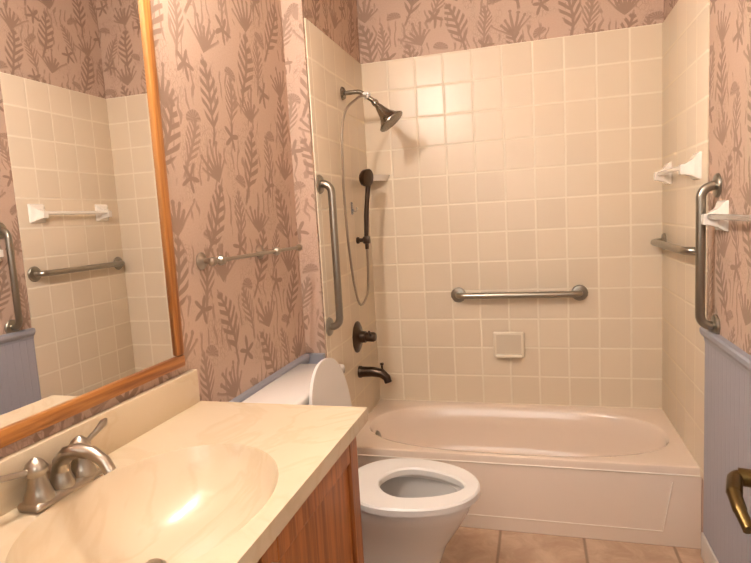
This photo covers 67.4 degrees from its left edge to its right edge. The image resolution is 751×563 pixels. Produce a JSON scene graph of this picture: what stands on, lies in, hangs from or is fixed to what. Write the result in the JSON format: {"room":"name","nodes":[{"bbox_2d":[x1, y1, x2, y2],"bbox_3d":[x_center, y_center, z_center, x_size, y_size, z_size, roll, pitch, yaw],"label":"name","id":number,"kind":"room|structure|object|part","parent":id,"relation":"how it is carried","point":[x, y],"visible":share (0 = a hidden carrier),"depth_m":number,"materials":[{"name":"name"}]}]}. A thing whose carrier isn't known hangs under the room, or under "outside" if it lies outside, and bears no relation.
{"room":"bathroom","nodes":[
{"label":"bathroom","id":0,"kind":"room"},
{"bbox_2d":[0,0,305,458],"bbox_3d":[-0.584,-0.190,1.733,0.150,2.750,3.200,-1,7,16],"label":"wall","id":1,"kind":"structure","parent":0,"point":[221,76],"depth_m":1.83,"materials":[{"name":"paper"}]},
{"bbox_2d":[0,0,184,448],"bbox_3d":[-0.692,-0.214,1.044,0.015,1.025,0.973,-1,7,16],"label":"mirror","id":2,"kind":"object","parent":1,"relation":"attached to","point":[90,315],"visible":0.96,"depth_m":1.22,"materials":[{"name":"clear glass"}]},
{"bbox_3d":[-0.664,0.278,1.100,0.015,0.034,0.973,-1,7,16],"label":"frame","id":3,"kind":"part","parent":2,"relation":"part of","materials":[{"name":"brown wood"}]},
{"bbox_3d":[-0.566,-0.272,1.493,0.015,0.957,0.034,-1,7,16],"label":"frame","id":4,"kind":"part","parent":2,"relation":"part of","materials":[{"name":"brown wood"}]},
{"bbox_2d":[196,244,301,269],"bbox_3d":[-0.408,-0.095,1.914,0.082,0.051,0.644,-1,7,16],"label":"towel rail","id":5,"kind":"object","parent":1,"relation":"attached to","point":[202,260],"visible":1,"depth_m":1.74,"materials":[{"name":"silver metal"}]},
{"bbox_2d":[229,353,309,401],"bbox_3d":[-0.394,0.384,2.026,0.026,0.055,0.818,-1,7,16],"label":"trim","id":6,"kind":"structure","parent":1,"relation":"attached to","point":[257,387],"depth_m":2.05,"materials":[{"name":"grey"}]},
{"bbox_2d":[281,0,359,357],"bbox_3d":[-0.164,-0.333,2.784,0.089,2.750,0.930,-1,7,16],"label":"wall","id":7,"kind":"structure","parent":0,"point":[336,21],"depth_m":2.34,"materials":[{"name":"paper"}]},
{"bbox_2d":[307,353,325,363],"bbox_3d":[-0.258,0.334,2.396,0.088,0.055,0.026,-1,7,16],"label":"trim","id":8,"kind":"structure","parent":7,"relation":"attached to","point":[316,358],"depth_m":2.38,"materials":[{"name":"grey"}]},
{"bbox_2d":[304,18,380,413],"bbox_3d":[-0.128,-0.180,2.721,0.007,1.859,0.768,-1,7,16],"label":"wall tile","id":9,"kind":"structure","parent":7,"relation":"attached to","point":[333,67],"depth_m":2.64,"materials":[{"name":"beige tile"}]},
{"bbox_2d":[316,174,342,335],"bbox_3d":[-0.185,-0.107,2.377,0.067,0.685,0.080,-1,7,16],"label":"railing","id":10,"kind":"object","parent":9,"relation":"attached to","point":[321,185],"visible":0.98,"depth_m":2.36,"materials":[{"name":"silver metal"}]},
{"bbox_2d":[351,202,356,214],"bbox_3d":[-0.102,-0.359,2.758,0.030,0.060,0.028,-1,7,16],"label":"hook","id":11,"kind":"object","parent":9,"relation":"attached to","point":[352,211],"visible":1,"depth_m":2.76,"materials":[{"name":"white plastic"}]},
{"bbox_2d":[352,321,376,352],"bbox_3d":[-0.044,0.274,2.785,0.096,0.156,0.156,-1,7,16],"label":"tub valve","id":12,"kind":"object","parent":9,"relation":"attached to","point":[360,336],"visible":1,"depth_m":2.76,"materials":[{"name":"brown metal"}]},
{"bbox_2d":[340,87,402,305],"bbox_3d":[0.003,-0.402,2.663,0.285,1.048,0.312,-1,7,16],"label":"shower head","id":13,"kind":"object","parent":9,"relation":"attached to","point":[389,118],"depth_m":2.64,"materials":[{"name":"grey metal"}]},
{"bbox_2d":[358,363,391,383],"bbox_3d":[-0.001,0.453,2.796,0.164,0.104,0.060,-1,7,16],"label":"tub spout","id":14,"kind":"object","parent":9,"relation":"attached to","point":[381,373],"visible":1,"depth_m":2.78,"materials":[{"name":"brown metal"}]},
{"bbox_2d":[373,175,389,181],"bbox_3d":[0.002,-0.545,2.966,0.125,0.030,0.125,-1,7,16],"label":"corner shelf","id":15,"kind":"object","parent":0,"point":[377,178],"visible":0.64,"depth_m":2.95,"materials":[{"name":"white ceramic"}]},
{"bbox_2d":[357,0,663,63],"bbox_3d":[0.758,-0.402,2.924,1.610,2.750,0.150,-1,7,16],"label":"wall","id":16,"kind":"structure","parent":0,"point":[393,29],"depth_m":2.80,"materials":[{"name":"paper"}]},
{"bbox_2d":[361,23,661,408],"bbox_3d":[0.673,-0.245,2.886,1.446,1.859,0.007,-1,7,16],"label":"wall tile","id":17,"kind":"structure","parent":16,"relation":"attached to","point":[531,166],"depth_m":2.86,"materials":[{"name":"beige tile"}]},
{"bbox_2d":[493,332,524,357],"bbox_3d":[0.693,0.331,2.930,0.158,0.136,0.040,-1,7,16],"label":"soap dish","id":18,"kind":"object","parent":17,"relation":"attached to","point":[508,345],"visible":1,"depth_m":2.93,"materials":[{"name":"beige ceramic"}]},
{"bbox_2d":[451,285,587,301],"bbox_3d":[0.723,0.068,2.873,0.685,0.080,0.068,-1,7,16],"label":"grab rail","id":19,"kind":"object","parent":17,"relation":"attached to","point":[577,292],"visible":1,"depth_m":2.84,"materials":[{"name":"silver metal"}]},
{"bbox_2d":[441,526,703,562],"bbox_3d":[0.268,1.225,1.493,1.949,0.100,3.650,-1,7,16],"label":"floor","id":20,"kind":"structure","parent":0,"point":[472,545],"depth_m":2.23,"materials":[{"name":"tile"}]},
{"bbox_2d":[0,369,367,562],"bbox_3d":[-0.398,0.781,1.045,0.530,0.957,1.146,-1,7,16],"label":"bathroom vanity","id":21,"kind":"object","parent":20,"relation":"on","point":[174,470],"visible":1,"depth_m":1.19,"materials":[{"name":"beige stone"}]},
{"bbox_2d":[0,418,115,512],"bbox_3d":[-0.559,0.357,1.071,0.152,0.102,0.303,-1,7,16],"label":"faucet","id":22,"kind":"object","parent":21,"relation":"on","point":[90,468],"depth_m":1.06,"materials":[{"name":"silver metal"}]},
{"bbox_3d":[-0.183,0.785,0.982,0.019,0.668,1.069,-1,7,16],"label":"door","id":23,"kind":"part","parent":21,"relation":"part of","materials":[{"name":"brown wood"}]},
{"bbox_2d":[243,358,479,562],"bbox_3d":[-0.008,0.700,2.005,0.749,0.858,0.500,-1,7,16],"label":"toilet","id":24,"kind":"object","parent":20,"relation":"on","point":[414,510],"visible":0.52,"depth_m":1.90,"materials":[{"name":"white ceramic"}]},
{"bbox_3d":[-0.150,0.490,2.018,0.063,0.428,0.368,-1,7,16],"label":"lid","id":25,"kind":"part","parent":24,"relation":"part of","materials":[{"name":"white plastic"}]},
{"bbox_3d":[0.112,0.710,1.973,0.502,0.032,0.384,-1,7,16],"label":"seat","id":26,"kind":"part","parent":24,"relation":"part of","materials":[{"name":"white plastic"}]},
{"bbox_2d":[356,399,701,548],"bbox_3d":[0.644,0.852,2.685,1.456,0.329,0.674,-1,7,16],"label":"tub","id":27,"kind":"object","parent":20,"relation":"on","point":[633,475],"visible":0.81,"depth_m":2.39,"materials":[{"name":"white ceramic"}]},
{"bbox_3d":[0.553,0.879,2.365,1.446,0.240,0.006,-1,7,16],"label":"panel","id":28,"kind":"part","parent":27,"relation":"part of","materials":[{"name":"beige ceramic"}]},
{"bbox_2d":[664,0,750,531],"bbox_3d":[1.030,-0.222,1.196,0.150,2.750,3.050,-1,7,16],"label":"wall","id":29,"kind":"structure","parent":0,"point":[729,282],"depth_m":1.75,"materials":[{"name":"paper"}]},
{"bbox_2d":[662,0,709,479],"bbox_3d":[1.276,-0.219,2.347,0.007,1.859,0.720,-1,7,16],"label":"wall tile","id":30,"kind":"structure","parent":29,"relation":"attached to","point":[685,71],"depth_m":2.29,"materials":[{"name":"beige tile"}]},
{"bbox_2d":[651,233,694,254],"bbox_3d":[1.242,-0.149,2.360,0.067,0.080,0.690,-1,7,16],"label":"grab rail","id":31,"kind":"object","parent":30,"relation":"attached to","point":[662,243],"visible":0.69,"depth_m":2.25,"materials":[{"name":"silver metal"}]},
{"bbox_2d":[654,151,701,184],"bbox_3d":[1.223,-0.455,2.310,0.062,0.100,0.560,-1,7,16],"label":"towel bar","id":32,"kind":"object","parent":30,"relation":"attached to","point":[692,167],"visible":1,"depth_m":2.08,"materials":[{"name":"white ceramic"}]},
{"bbox_2d":[695,173,721,333],"bbox_3d":[1.125,-0.084,1.915,0.067,0.557,0.080,-1,7,16],"label":"grab rail","id":33,"kind":"object","parent":29,"relation":"attached to","point":[714,185],"visible":0.94,"depth_m":1.91,"materials":[{"name":"silver metal"}]},
{"bbox_2d":[701,532,718,562],"bbox_3d":[0.957,1.125,1.137,0.008,0.100,2.086,-1,7,16],"label":"baseboard","id":34,"kind":"structure","parent":29,"relation":"attached to","point":[708,555],"depth_m":2.06,"materials":[{"name":"white paint"}]},
{"bbox_2d":[699,327,750,376],"bbox_3d":[0.910,0.318,1.047,0.026,0.055,2.088,-1,7,16],"label":"trim","id":35,"kind":"structure","parent":29,"relation":"attached to","point":[734,354],"depth_m":1.76,"materials":[{"name":"grey"}]},
{"bbox_2d":[701,200,750,231],"bbox_3d":[1.028,-0.179,1.574,0.062,0.100,0.660,-1,7,16],"label":"towel bar","id":36,"kind":"object","parent":29,"relation":"attached to","point":[719,217],"visible":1,"depth_m":1.79,"materials":[{"name":"white ceramic"}]},
{"bbox_2d":[703,342,750,562],"bbox_3d":[0.943,0.747,1.093,0.008,0.860,2.088,-1,7,16],"label":"wainscoting","id":37,"kind":"structure","parent":29,"relation":"attached to","point":[727,419],"depth_m":1.86,"materials":[{"name":"grey wood"}]},
{"bbox_3d":[0.199,0.299,0.089,0.018,2.060,0.130,-1,7,16],"label":"door frame","id":38,"kind":"structure","parent":0,"visible":0},
{"bbox_2d":[725,467,750,533],"bbox_3d":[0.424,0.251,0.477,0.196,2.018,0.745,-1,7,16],"label":"door handle","id":39,"kind":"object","parent":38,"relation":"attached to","point":[738,479],"depth_m":0.74,"materials":[{"name":"gold metal"}]}
]}

